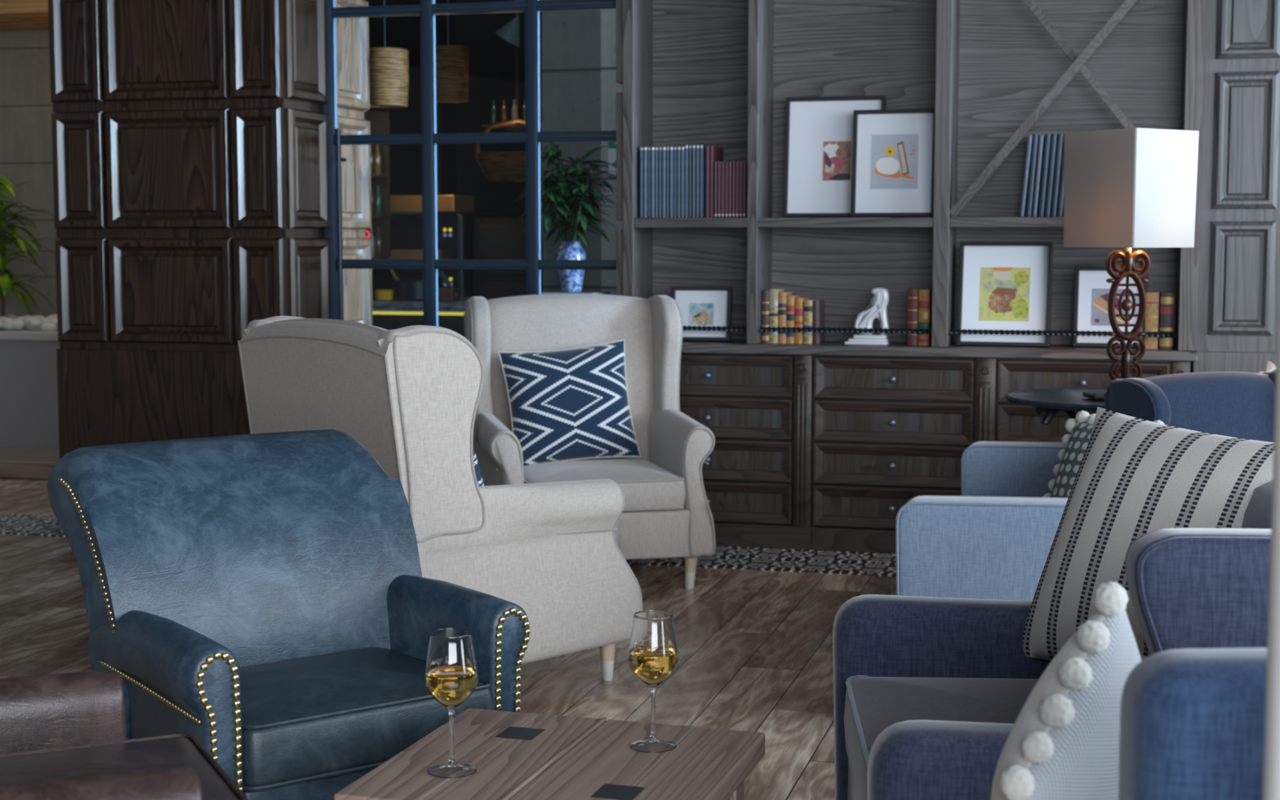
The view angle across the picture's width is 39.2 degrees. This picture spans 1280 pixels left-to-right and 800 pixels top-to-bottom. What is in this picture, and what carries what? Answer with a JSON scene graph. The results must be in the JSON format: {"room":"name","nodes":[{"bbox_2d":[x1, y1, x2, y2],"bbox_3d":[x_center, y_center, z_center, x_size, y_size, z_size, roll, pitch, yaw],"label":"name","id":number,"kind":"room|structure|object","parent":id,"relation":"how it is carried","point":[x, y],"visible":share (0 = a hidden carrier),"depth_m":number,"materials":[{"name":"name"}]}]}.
{"room":"hotel lounge","nodes":[
{"label":"hotel lounge","id":0,"kind":"room"},
{"bbox_2d":[0,28,57,317],"bbox_3d":[-3.966,-1.463,11.795,4.190,3.400,0.200,1,5,15],"label":"wall","id":1,"kind":"structure","parent":0,"point":[26,106],"depth_m":11.68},
{"bbox_2d":[0,0,48,30],"bbox_3d":[-3.282,-2.387,10.957,2.300,0.150,0.900,1,5,15],"label":"canopy","id":2,"kind":"object","parent":1,"relation":"attached to","point":[14,14],"visible":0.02,"depth_m":10.69,"materials":[{"name":"brown wood"}]},
{"bbox_2d":[48,0,372,459],"bbox_3d":[-2.013,-0.994,8.528,1.203,3.050,0.916,1,5,15],"label":"column","id":3,"kind":"structure","parent":0,"point":[190,152],"depth_m":8.14,"materials":[{"name":"brown wood"}]},
{"bbox_2d":[364,0,457,296],"bbox_3d":[-1.926,-1.410,11.200,0.043,3.400,4.300,1,5,15],"label":"wall","id":4,"kind":"structure","parent":0,"point":[401,32],"depth_m":12.39,"materials":[{"name":"black"}]},
{"bbox_2d":[364,111,391,259],"bbox_3d":[-1.464,-1.154,9.674,0.190,0.795,0.160,1,5,15],"label":"rack","id":5,"kind":"object","parent":4,"relation":"attached to","point":[379,121],"visible":0.45,"depth_m":9.71,"materials":[{"name":"brown wood"}]},
{"bbox_2d":[0,478,896,799],"bbox_3d":[-0.500,0.807,6.097,17.000,0.100,22.000,0,5,0],"label":"floor","id":6,"kind":"structure","parent":0,"point":[755,646],"depth_m":5.64,"materials":[{"name":"brown wood"}]},
{"bbox_2d":[0,328,59,449],"bbox_3d":[-3.528,-0.057,10.925,2.790,0.755,0.732,1,5,15],"label":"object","id":7,"kind":"object","parent":6,"relation":"on","point":[28,392],"visible":0.08,"depth_m":10.57,"materials":[{"name":"grey"}]},
{"bbox_2d":[0,313,57,331],"bbox_3d":[-3.457,-0.460,10.828,2.563,0.101,0.653,1,5,15],"label":"pebbles","id":8,"kind":"object","parent":7,"relation":"on","point":[11,322],"visible":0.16,"depth_m":10.59,"materials":[{"name":"grey stone"}]},
{"bbox_2d":[0,174,55,316],"bbox_3d":[-3.982,-0.925,10.972,0.910,0.957,0.732,1,5,15],"label":"plant","id":9,"kind":"object","parent":8,"relation":"on","point":[7,283],"visible":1,"depth_m":10.96,"materials":[{"name":"green plant"}]},
{"bbox_2d":[0,447,59,479],"bbox_3d":[-4.098,0.337,10.200,3.440,0.100,0.550,1,5,15],"label":"step","id":10,"kind":"structure","parent":6,"relation":"on","point":[15,463],"depth_m":9.74,"materials":[{"name":"brown wood"}]},
{"bbox_2d":[0,670,248,799],"bbox_3d":[-0.980,0.639,2.461,0.839,0.885,0.678,-2,6,-25],"label":"leather armchair","id":11,"kind":"object","parent":6,"relation":"on","point":[63,736],"visible":1,"depth_m":2.72,"materials":[{"name":"brown leather"}]},
{"bbox_2d":[0,736,241,799],"bbox_3d":[-0.839,0.603,2.525,0.528,0.136,0.498,-2,6,-25],"label":"seat cushion","id":12,"kind":"object","parent":11,"relation":"on","point":[22,758],"depth_m":2.67,"materials":[{"name":"brown leather"}]},
{"bbox_2d":[46,429,530,799],"bbox_3d":[-0.702,0.542,3.546,0.699,0.885,0.755,-4,6,-37],"label":"leather armchair","id":13,"kind":"object","parent":6,"relation":"on","point":[265,599],"visible":0.82,"depth_m":3.50,"materials":[{"name":"blue leather"}]},
{"bbox_2d":[239,647,493,786],"bbox_3d":[-0.607,0.582,3.426,0.518,0.136,0.443,-4,6,-37],"label":"seat cushion","id":14,"kind":"object","parent":13,"relation":"on","point":[308,716],"depth_m":3.27,"materials":[{"name":"blue leather"}]},
{"bbox_2d":[372,296,503,337],"bbox_3d":[-1.192,-0.077,9.978,1.190,0.965,0.800,1,5,15],"label":"countertop","id":15,"kind":"structure","parent":6,"relation":"on","point":[395,313],"depth_m":9.56,"materials":[{"name":"black"}]},
{"bbox_2d":[389,268,439,300],"bbox_3d":[-1.217,-0.641,9.771,0.256,0.194,0.232,-2,6,-24],"label":"saucepan","id":16,"kind":"object","parent":15,"relation":"on","point":[407,290],"visible":0.66,"depth_m":9.68,"materials":[{"name":"grey metal"}]},
{"bbox_2d":[437,271,458,300],"bbox_3d":[-1.040,-0.617,9.713,0.124,0.157,0.100,1,5,15],"label":"knife block","id":17,"kind":"object","parent":15,"relation":"on","point":[450,293],"visible":0.89,"depth_m":9.67,"materials":[{"name":"brown wood"}]},
{"bbox_2d":[237,315,643,680],"bbox_3d":[-0.581,0.290,5.283,0.880,1.076,0.859,-4,7,-39],"label":"chair","id":18,"kind":"object","parent":6,"relation":"on","point":[410,395],"visible":0.7,"depth_m":4.94,"materials":[{"name":"beige fabric"}]},
{"bbox_2d":[389,195,491,297],"bbox_3d":[-1.239,-0.495,11.305,0.475,1.560,0.700,1,5,15],"label":"oven","id":19,"kind":"object","parent":6,"relation":"on","point":[455,213],"visible":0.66,"depth_m":11.00,"materials":[{"name":"black metal"}]},
{"bbox_2d":[389,249,441,259],"bbox_3d":[-1.343,-0.899,11.161,0.330,0.070,0.360,1,5,15],"label":"hood","id":20,"kind":"object","parent":19,"relation":"attached to","point":[395,254],"depth_m":10.99,"materials":[{"name":"brown wood"}]},
{"bbox_2d":[390,195,474,212],"bbox_3d":[-1.292,-1.212,11.120,0.435,0.100,0.360,1,5,15],"label":"hood","id":21,"kind":"object","parent":19,"relation":"attached to","point":[398,203],"depth_m":10.97,"materials":[{"name":"brown wood"}]},
{"bbox_2d":[0,513,896,576],"bbox_3d":[-0.430,0.623,7.560,10.300,0.004,0.480,1,5,15],"label":"rug","id":22,"kind":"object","parent":6,"relation":"on","point":[724,557],"depth_m":7.28,"materials":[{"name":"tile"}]},
{"bbox_2d":[472,218,542,297],"bbox_3d":[-0.791,-0.433,11.390,0.380,1.420,0.515,1,5,15],"label":"cabinet","id":23,"kind":"object","parent":6,"relation":"on","point":[492,238],"visible":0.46,"depth_m":11.11,"materials":[{"name":"black wood"}]},
{"bbox_2d":[333,707,764,799],"bbox_3d":[-0.127,0.812,2.955,0.554,0.454,0.537,2,5,17],"label":"coffee table","id":24,"kind":"object","parent":6,"relation":"on","point":[515,755],"visible":0.99,"depth_m":2.93,"materials":[{"name":"brown wood"}]},
{"bbox_2d":[424,627,478,777],"bbox_3d":[-0.301,0.482,2.869,0.085,0.225,0.085,-4,6,-36],"label":"wine glass","id":25,"kind":"object","parent":24,"relation":"on","point":[451,675],"visible":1,"depth_m":2.84,"materials":[{"name":"clear glass"}]},
{"bbox_2d":[627,609,678,752],"bbox_3d":[0.022,0.469,3.009,0.085,0.225,0.085,-4,6,-36],"label":"wine glass","id":26,"kind":"object","parent":24,"relation":"on","point":[653,651],"visible":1,"depth_m":2.98,"materials":[{"name":"clear glass"}]},
{"bbox_2d":[540,290,610,294],"bbox_3d":[-0.346,-0.029,9.079,0.320,1.030,0.320,1,5,15],"label":"pedestal","id":27,"kind":"object","parent":6,"relation":"on","point":[551,291],"visible":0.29,"depth_m":8.95,"materials":[{"name":"grey"}]},
{"bbox_2d":[555,241,586,292],"bbox_3d":[-0.346,-0.667,9.022,0.152,0.252,0.152,1,5,15],"label":"porcelain vase","id":28,"kind":"object","parent":27,"relation":"on","point":[570,281],"visible":0.91,"depth_m":8.97,"materials":[{"name":"blue ceramic"}]},
{"bbox_2d":[497,142,616,245],"bbox_3d":[-0.361,-1.034,8.994,0.639,0.574,0.458,2,6,24],"label":"leafy plant","id":29,"kind":"object","parent":28,"relation":"in","point":[581,184],"visible":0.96,"depth_m":8.96,"materials":[{"name":"green plant"}]},
{"bbox_2d":[463,293,715,588],"bbox_3d":[-0.209,0.140,6.941,0.859,1.076,0.880,-1,5,-13],"label":"chair","id":30,"kind":"object","parent":6,"relation":"on","point":[666,513],"visible":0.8,"depth_m":6.99,"materials":[{"name":"beige fabric"}]},
{"bbox_2d":[497,339,641,466],"bbox_3d":[-0.274,0.017,6.998,0.544,0.494,0.201,-1,5,-10],"label":"cushion","id":31,"kind":"object","parent":30,"relation":"on","point":[569,404],"visible":0.96,"depth_m":6.94,"materials":[{"name":"blue fabric"}]},
{"bbox_2d":[523,459,685,509],"bbox_3d":[-0.181,0.313,6.831,0.593,0.142,0.608,-1,5,-13],"label":"seat cushion","id":32,"kind":"object","parent":30,"relation":"on","point":[651,484],"depth_m":6.61,"materials":[{"name":"beige fabric"}]},
{"bbox_2d":[679,352,813,550],"bbox_3d":[0.364,0.198,7.726,0.809,0.820,0.357,1,5,15],"label":"base cabinet","id":33,"kind":"object","parent":6,"relation":"on","point":[757,409],"visible":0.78,"depth_m":7.54,"materials":[{"name":"brown wood"}]},
{"bbox_2d":[680,339,1198,361],"bbox_3d":[1.094,-0.213,7.495,2.340,0.040,0.372,1,5,15],"label":"countertop","id":34,"kind":"structure","parent":33,"relation":"on","point":[735,346],"depth_m":7.31,"materials":[{"name":"grey wood"}]},
{"bbox_2d":[671,286,732,342],"bbox_3d":[0.261,-0.367,7.683,0.258,0.234,0.075,1,5,11],"label":"framed picture","id":35,"kind":"object","parent":34,"relation":"on","point":[701,306],"visible":0.77,"depth_m":7.68,"materials":[{"name":"black"}]},
{"bbox_2d":[688,302,714,325],"bbox_3d":[0.262,-0.367,7.689,0.108,0.095,0.002,1,-5,11],"label":"photograph","id":36,"kind":"object","parent":35,"relation":"attached to","point":[700,313],"depth_m":7.69},
{"bbox_2d":[761,289,769,342],"bbox_3d":[0.544,-0.355,7.620,0.030,0.222,0.140,1,5,15],"label":"book","id":37,"kind":"object","parent":34,"relation":"on","point":[766,293],"visible":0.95,"depth_m":7.55,"materials":[{"name":"beige paper"}]},
{"bbox_2d":[768,288,783,343],"bbox_3d":[0.578,-0.357,7.611,0.036,0.226,0.141,1,5,15],"label":"book","id":38,"kind":"object","parent":34,"relation":"on","point":[774,293],"visible":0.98,"depth_m":7.54,"materials":[{"name":"beige paper"}]},
{"bbox_2d":[777,291,791,343],"bbox_3d":[0.614,-0.350,7.601,0.032,0.214,0.142,1,5,15],"label":"book","id":39,"kind":"object","parent":34,"relation":"on","point":[782,295],"visible":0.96,"depth_m":7.53,"materials":[{"name":"beige paper"}]},
{"bbox_2d":[786,294,799,343],"bbox_3d":[0.646,-0.342,7.594,0.032,0.200,0.141,1,5,15],"label":"book","id":40,"kind":"object","parent":34,"relation":"on","point":[790,299],"visible":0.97,"depth_m":7.53,"materials":[{"name":"beige paper"}]},
{"bbox_2d":[794,296,808,343],"bbox_3d":[0.680,-0.337,7.585,0.034,0.192,0.141,1,5,15],"label":"book","id":41,"kind":"object","parent":34,"relation":"on","point":[799,302],"visible":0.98,"depth_m":7.52,"materials":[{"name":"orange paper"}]},
{"bbox_2d":[803,298,816,343],"bbox_3d":[0.719,-0.331,7.575,0.036,0.182,0.141,1,5,15],"label":"book","id":42,"kind":"object","parent":34,"relation":"on","point":[807,336],"visible":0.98,"depth_m":7.51,"materials":[{"name":"beige paper"}]},
{"bbox_2d":[812,299,824,343],"bbox_3d":[0.750,-0.330,7.567,0.028,0.180,0.140,0,5,15],"label":"book","id":43,"kind":"object","parent":34,"relation":"on","point":[818,306],"visible":1,"depth_m":7.51,"materials":[{"name":"beige paper"}]},
{"bbox_2d":[844,287,889,345],"bbox_3d":[0.947,-0.350,7.487,0.180,0.235,0.090,1,5,15],"label":"figurine","id":44,"kind":"object","parent":34,"relation":"on","point":[877,308],"visible":0.94,"depth_m":7.45,"materials":[{"name":"white ceramic"}]},
{"bbox_2d":[616,0,1206,351],"bbox_3d":[1.082,-1.329,7.409,2.361,2.200,0.350,1,5,15],"label":"bookcase","id":45,"kind":"object","parent":34,"relation":"on","point":[994,74],"visible":0.77,"depth_m":7.53,"materials":[{"name":"grey wood"}]},
{"bbox_2d":[643,146,647,217],"bbox_3d":[0.046,-0.929,7.699,0.015,0.298,0.200,1,5,15],"label":"book","id":46,"kind":"object","parent":45,"relation":"on","point":[645,148],"visible":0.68,"depth_m":7.61,"materials":[{"name":"blue paper"}]},
{"bbox_2d":[650,146,654,217],"bbox_3d":[0.077,-0.928,7.690,0.015,0.298,0.200,1,5,15],"label":"book","id":47,"kind":"object","parent":45,"relation":"on","point":[652,148],"visible":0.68,"depth_m":7.59,"materials":[{"name":"blue paper"}]},
{"bbox_2d":[657,146,662,217],"bbox_3d":[0.109,-0.927,7.683,0.015,0.298,0.200,1,5,15],"label":"book","id":48,"kind":"object","parent":45,"relation":"on","point":[660,148],"visible":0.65,"depth_m":7.59,"materials":[{"name":"blue paper"}]},
{"bbox_2d":[665,146,669,217],"bbox_3d":[0.140,-0.927,7.676,0.015,0.298,0.200,1,5,15],"label":"book","id":49,"kind":"object","parent":45,"relation":"on","point":[667,148],"visible":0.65,"depth_m":7.58,"materials":[{"name":"blue paper"}]},
{"bbox_2d":[669,146,673,217],"bbox_3d":[0.155,-0.926,7.669,0.015,0.298,0.200,1,5,15],"label":"book","id":50,"kind":"object","parent":45,"relation":"on","point":[671,148],"visible":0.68,"depth_m":7.57,"materials":[{"name":"blue paper"}]},
{"bbox_2d":[676,146,680,217],"bbox_3d":[0.186,-0.925,7.660,0.015,0.298,0.200,1,5,15],"label":"book","id":51,"kind":"object","parent":45,"relation":"on","point":[678,148],"visible":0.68,"depth_m":7.57,"materials":[{"name":"blue paper"}]},
{"bbox_2d":[684,144,688,217],"bbox_3d":[0.218,-0.928,7.654,0.014,0.304,0.200,1,5,15],"label":"book","id":52,"kind":"object","parent":45,"relation":"on","point":[686,146],"visible":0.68,"depth_m":7.56,"materials":[{"name":"blue paper"}]},
{"bbox_2d":[688,144,692,217],"bbox_3d":[0.235,-0.928,7.652,0.014,0.304,0.200,1,5,15],"label":"book","id":53,"kind":"object","parent":45,"relation":"on","point":[690,148],"visible":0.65,"depth_m":7.56,"materials":[{"name":"blue paper"}]},
{"bbox_2d":[691,144,695,217],"bbox_3d":[0.249,-0.927,7.644,0.015,0.304,0.200,1,5,15],"label":"book","id":54,"kind":"object","parent":45,"relation":"on","point":[693,164],"visible":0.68,"depth_m":7.55,"materials":[{"name":"blue paper"}]},
{"bbox_2d":[695,144,699,217],"bbox_3d":[0.265,-0.927,7.640,0.014,0.304,0.200,1,5,15],"label":"book","id":55,"kind":"object","parent":45,"relation":"on","point":[697,146],"visible":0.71,"depth_m":7.55,"materials":[{"name":"blue paper"}]},
{"bbox_2d":[699,144,705,217],"bbox_3d":[0.281,-0.926,7.638,0.014,0.304,0.200,1,5,15],"label":"book","id":56,"kind":"object","parent":45,"relation":"on","point":[702,148],"visible":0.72,"depth_m":7.55,"materials":[{"name":"blue paper"}]},
{"bbox_2d":[705,145,709,217],"bbox_3d":[0.307,-0.924,7.638,0.017,0.300,0.200,1,5,15],"label":"book","id":57,"kind":"object","parent":45,"relation":"on","point":[707,147],"visible":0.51,"depth_m":7.54,"materials":[{"name":"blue paper"}]},
{"bbox_2d":[682,325,746,331],"bbox_3d":[0.219,-0.303,7.598,0.490,0.028,0.028,1,5,15],"label":"rail","id":58,"kind":"object","parent":45,"relation":"attached to","point":[718,328],"visible":0.55,"depth_m":7.57,"materials":[{"name":"grey metal"}]},
{"bbox_2d":[709,145,723,217],"bbox_3d":[0.324,-0.924,7.634,0.017,0.300,0.200,1,5,15],"label":"book","id":59,"kind":"object","parent":45,"relation":"on","point":[716,153],"visible":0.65,"depth_m":7.54,"materials":[{"name":"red paper"}]},
{"bbox_2d":[742,161,747,217],"bbox_3d":[0.455,-0.885,7.576,0.014,0.232,0.170,1,5,15],"label":"book","id":60,"kind":"object","parent":45,"relation":"on","point":[744,163],"visible":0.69,"depth_m":7.50,"materials":[{"name":"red paper"}]},
{"bbox_2d":[782,95,886,217],"bbox_3d":[0.817,-1.021,7.559,0.420,0.506,0.088,1,5,15],"label":"framed picture","id":61,"kind":"object","parent":45,"relation":"on","point":[819,137],"visible":0.85,"depth_m":7.58,"materials":[{"name":"black"}]},
{"bbox_2d":[822,141,851,180],"bbox_3d":[0.828,-1.005,7.562,0.118,0.165,0.002,1,-1,15],"label":"photograph","id":62,"kind":"object","parent":61,"relation":"attached to","point":[837,155],"depth_m":7.56},
{"bbox_2d":[758,325,931,333],"bbox_3d":[0.846,-0.288,7.431,0.723,0.028,0.028,1,5,15],"label":"rail","id":63,"kind":"object","parent":45,"relation":"attached to","point":[779,329],"visible":1,"depth_m":7.43,"materials":[{"name":"grey metal"}]},
{"bbox_2d":[850,108,934,217],"bbox_3d":[1.048,-0.975,7.410,0.345,0.441,0.074,2,5,17],"label":"framed picture","id":64,"kind":"object","parent":45,"relation":"on","point":[892,172],"visible":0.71,"depth_m":7.42,"materials":[{"name":"black"}]},
{"bbox_2d":[870,133,919,189],"bbox_3d":[1.050,-0.983,7.416,0.195,0.225,0.002,2,0,17],"label":"photograph","id":65,"kind":"object","parent":64,"relation":"attached to","point":[894,157],"depth_m":7.42},
{"bbox_2d":[1019,135,1032,217],"bbox_3d":[1.581,-0.911,7.349,0.046,0.325,0.200,1,5,15],"label":"book","id":66,"kind":"object","parent":45,"relation":"on","point":[1026,172],"visible":0.8,"depth_m":7.26,"materials":[{"name":"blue paper"}]},
{"bbox_2d":[1025,133,1039,217],"bbox_3d":[1.604,-0.913,7.342,0.044,0.331,0.200,1,5,15],"label":"book","id":67,"kind":"object","parent":45,"relation":"on","point":[1035,137],"visible":0.84,"depth_m":7.25,"materials":[{"name":"blue paper"}]},
{"bbox_2d":[1031,135,1044,217],"bbox_3d":[1.627,-0.910,7.337,0.041,0.326,0.200,1,5,15],"label":"book","id":68,"kind":"object","parent":45,"relation":"on","point":[1042,138],"visible":0.86,"depth_m":7.25,"materials":[{"name":"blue paper"}]},
{"bbox_2d":[1037,133,1051,217],"bbox_3d":[1.651,-0.912,7.330,0.044,0.331,0.200,1,5,15],"label":"book","id":69,"kind":"object","parent":45,"relation":"on","point":[1047,136],"visible":0.8,"depth_m":7.24,"materials":[{"name":"blue paper"}]},
{"bbox_2d":[1044,133,1057,217],"bbox_3d":[1.675,-0.912,7.323,0.044,0.331,0.200,1,5,15],"label":"book","id":70,"kind":"object","parent":45,"relation":"on","point":[1054,136],"visible":0.84,"depth_m":7.23,"materials":[{"name":"blue paper"}]},
{"bbox_2d":[1049,133,1063,217],"bbox_3d":[1.699,-0.911,7.317,0.044,0.331,0.200,1,5,15],"label":"book","id":71,"kind":"object","parent":45,"relation":"on","point":[1060,136],"visible":0.86,"depth_m":7.22,"materials":[{"name":"blue paper"}]},
{"bbox_2d":[1056,133,1064,217],"bbox_3d":[1.722,-0.911,7.311,0.044,0.331,0.200,1,5,15],"label":"book","id":72,"kind":"object","parent":45,"relation":"on","point":[1060,196],"visible":0.51,"depth_m":7.22,"materials":[{"name":"blue paper"}]},
{"bbox_2d":[948,328,1177,337],"bbox_3d":[1.689,-0.268,7.206,0.897,0.028,0.029,1,5,15],"label":"rail","id":73,"kind":"object","parent":45,"relation":"attached to","point":[964,331],"visible":0.87,"depth_m":7.22,"materials":[{"name":"grey metal"}]},
{"bbox_2d":[907,288,921,345],"bbox_3d":[1.141,-0.346,7.471,0.040,0.230,0.151,1,5,15],"label":"book","id":74,"kind":"object","parent":34,"relation":"on","point":[913,295],"visible":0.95,"depth_m":7.40,"materials":[{"name":"beige paper"}]},
{"bbox_2d":[918,288,932,345],"bbox_3d":[1.185,-0.345,7.459,0.044,0.230,0.151,1,5,15],"label":"book","id":75,"kind":"object","parent":34,"relation":"on","point":[925,301],"visible":0.94,"depth_m":7.39,"materials":[{"name":"beige paper"}]},
{"bbox_2d":[956,241,1053,346],"bbox_3d":[1.487,-0.432,7.336,0.372,0.426,0.094,2,5,18],"label":"framed picture","id":76,"kind":"object","parent":34,"relation":"on","point":[1003,286],"visible":1,"depth_m":7.34,"materials":[{"name":"black"}]},
{"bbox_2d":[1072,266,1148,347],"bbox_3d":[1.896,-0.374,7.245,0.285,0.326,0.080,2,5,18],"label":"framed picture","id":77,"kind":"object","parent":34,"relation":"on","point":[1091,289],"visible":0.62,"depth_m":7.27,"materials":[{"name":"black"}]},
{"bbox_2d":[1144,291,1159,349],"bbox_3d":[2.055,-0.322,7.227,0.050,0.225,0.151,1,5,15],"label":"book","id":78,"kind":"object","parent":34,"relation":"on","point":[1152,298],"visible":0.85,"depth_m":7.15,"materials":[{"name":"beige paper"}]},
{"bbox_2d":[1158,291,1173,349],"bbox_3d":[2.110,-0.320,7.212,0.050,0.225,0.151,1,5,15],"label":"book","id":79,"kind":"object","parent":34,"relation":"on","point":[1166,299],"visible":1,"depth_m":7.14,"materials":[{"name":"beige paper"}]},
{"bbox_2d":[810,355,997,553],"bbox_3d":[1.116,0.216,7.525,0.748,0.820,0.357,1,5,15],"label":"base cabinet","id":80,"kind":"object","parent":6,"relation":"on","point":[888,432],"visible":0.87,"depth_m":7.40,"materials":[{"name":"brown wood"}]},
{"bbox_2d":[895,440,1068,600],"bbox_3d":[1.303,0.462,5.358,0.823,0.720,1.678,2,5,17],"label":"armchair","id":81,"kind":"object","parent":6,"relation":"on","point":[994,540],"visible":0.35,"depth_m":4.67,"materials":[{"name":"blue fabric"}]},
{"bbox_2d":[1042,410,1164,497],"bbox_3d":[1.339,0.212,5.219,0.173,0.332,0.420,-3,6,-28],"label":"cushion","id":82,"kind":"object","parent":81,"relation":"on","point":[1076,442],"visible":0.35,"depth_m":5.29,"materials":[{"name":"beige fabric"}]},
{"bbox_2d":[832,480,1272,799],"bbox_3d":[0.807,0.584,3.071,0.901,0.887,1.084,0,5,3],"label":"upholstered armchair","id":83,"kind":"object","parent":6,"relation":"on","point":[930,693],"visible":0.52,"depth_m":3.03,"materials":[{"name":"blue fabric"}]},
{"bbox_2d":[844,676,1039,799],"bbox_3d":[0.697,0.632,3.081,0.648,0.179,0.828,0,5,3],"label":"seat cushion","id":84,"kind":"object","parent":83,"relation":"on","point":[872,704],"depth_m":3.23,"materials":[{"name":"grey fabric"}]},
{"bbox_2d":[1022,406,1273,660],"bbox_3d":[0.981,0.291,3.284,0.260,0.503,0.618,-4,6,-35],"label":"striped cushion","id":85,"kind":"object","parent":83,"relation":"on","point":[1135,477],"visible":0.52,"depth_m":3.31,"materials":[{"name":"white fabric"}]},
{"bbox_2d":[1005,387,1107,425],"bbox_3d":[1.654,0.360,6.338,0.729,0.750,0.729,4,6,35],"label":"side table","id":86,"kind":"object","parent":6,"relation":"on","point":[1052,402],"visible":0.2,"depth_m":6.24,"materials":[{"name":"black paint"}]},
{"bbox_2d":[1063,128,1199,399],"bbox_3d":[1.694,-0.466,6.243,0.324,0.922,0.324,-3,6,-34],"label":"table lamp","id":87,"kind":"object","parent":86,"relation":"on","point":[1128,188],"visible":0.98,"depth_m":6.13,"materials":[{"name":"white fabric"}]},
{"bbox_2d":[995,358,1191,442],"bbox_3d":[1.839,0.234,7.332,0.749,0.820,0.357,1,5,15],"label":"base cabinet","id":88,"kind":"object","parent":6,"relation":"on","point":[1015,422],"visible":0.21,"depth_m":7.22,"materials":[{"name":"brown wood"}]},
{"bbox_2d":[1103,371,1275,442],"bbox_3d":[1.987,0.360,5.705,0.773,0.861,0.704,-3,6,-28],"label":"chair","id":89,"kind":"object","parent":6,"relation":"on","point":[1235,404],"visible":0.25,"depth_m":5.85,"materials":[{"name":"blue fabric"}]},
{"bbox_2d":[1118,648,1266,799],"bbox_3d":[0.847,0.671,2.112,0.742,0.885,0.640,0,5,-3],"label":"slipper chair","id":90,"kind":"object","parent":6,"relation":"on","point":[1193,721],"visible":0.98,"depth_m":1.76,"materials":[{"name":"blue fabric"}]},
{"bbox_2d":[990,581,1141,799],"bbox_3d":[0.527,0.466,2.187,0.172,0.497,0.490,2,6,21],"label":"cushion","id":91,"kind":"object","parent":90,"relation":"on","point":[1063,744],"visible":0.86,"depth_m":2.08,"materials":[{"name":"beige fabric"}]},
{"bbox_2d":[455,0,542,218],"bbox_3d":[2.391,-1.510,12.316,7.800,3.400,0.101,1,5,15],"label":"wall","id":92,"kind":"structure","parent":0,"point":[491,58],"depth_m":13.14,"materials":[{"name":"black"}]},
{"bbox_2d":[541,9,601,291],"bbox_3d":[-0.295,-1.113,9.852,0.340,3.050,0.500,1,5,15],"label":"wall pillar","id":93,"kind":"structure","parent":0,"point":[571,39],"depth_m":9.57,"materials":[{"name":"grey concrete"}]},
{"bbox_2d":[600,8,622,295],"bbox_3d":[0.399,-1.099,9.698,1.080,3.050,0.640,1,5,15],"label":"wall","id":94,"kind":"structure","parent":0,"point":[609,86],"depth_m":9.48,"materials":[{"name":"concrete"}]},
{"bbox_2d":[1190,0,1279,373],"bbox_3d":[2.378,-0.866,7.115,0.339,3.050,0.426,1,5,15],"label":"wall paneling","id":95,"kind":"structure","parent":0,"point":[1239,241],"depth_m":6.93,"materials":[{"name":"grey wood"}]},
{"bbox_2d":[1262,262,1279,799],"bbox_3d":[0.612,-0.492,1.562,0.100,3.300,0.100,0,5,0],"label":"trim","id":96,"kind":"structure","parent":0,"point":[1271,778],"depth_m":1.62,"materials":[{"name":"white"}]},
{"bbox_3d":[1.717,-2.696,9.875,7.900,0.100,4.740,1,5,15],"label":"ceiling","id":97,"kind":"structure","parent":0,"visible":0},
{"bbox_2d":[368,0,408,107],"bbox_3d":[-1.302,-2.040,9.156,0.237,1.078,0.237,1,5,15],"label":"pendant lamp","id":98,"kind":"object","parent":97,"relation":"hanging from","point":[388,75],"visible":0.75,"depth_m":9.09,"materials":[{"name":"beige wicker"}]},
{"bbox_2d":[435,0,469,102],"bbox_3d":[-1.048,-2.135,9.807,0.227,1.005,0.227,1,5,15],"label":"pendant lamp","id":99,"kind":"object","parent":97,"relation":"hanging from","point":[452,65],"visible":0.78,"depth_m":9.74,"materials":[{"name":"brown wicker"}]},
{"bbox_2d":[494,0,519,47],"bbox_3d":[-0.694,-2.271,9.387,0.127,0.849,0.150,2,5,20],"label":"pendant lamp","id":100,"kind":"object","parent":97,"relation":"hanging from","point":[509,32],"visible":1,"depth_m":9.38,"materials":[{"name":"green glass"}]},
{"bbox_2d":[474,12,542,182],"bbox_3d":[-0.692,-1.957,10.091,0.501,1.450,0.392,1,5,15],"label":"pendant","id":101,"kind":"object","parent":97,"relation":"hanging from","point":[491,164],"visible":0.56,"depth_m":10.02,"materials":[{"name":"black metal"}]},
{"bbox_2d":[474,151,542,182],"bbox_3d":[-0.692,-1.312,10.149,0.490,0.155,0.392,1,5,15],"label":"basket","id":102,"kind":"object","parent":101,"relation":"on","point":[491,164],"depth_m":10.01,"materials":[{"name":"brown wicker"}]},
{"bbox_3d":[2.561,-1.006,7.274,5.250,3.300,0.080,1,5,15],"label":"wall","id":103,"kind":"structure","parent":0,"visible":0},
{"bbox_2d":[322,0,616,326],"bbox_3d":[-0.733,-0.935,8.155,1.544,3.000,0.143,1,5,15],"label":"window","id":104,"kind":"structure","parent":103,"relation":"in","point":[428,138],"depth_m":8.18,"materials":[{"name":"blue paint"}]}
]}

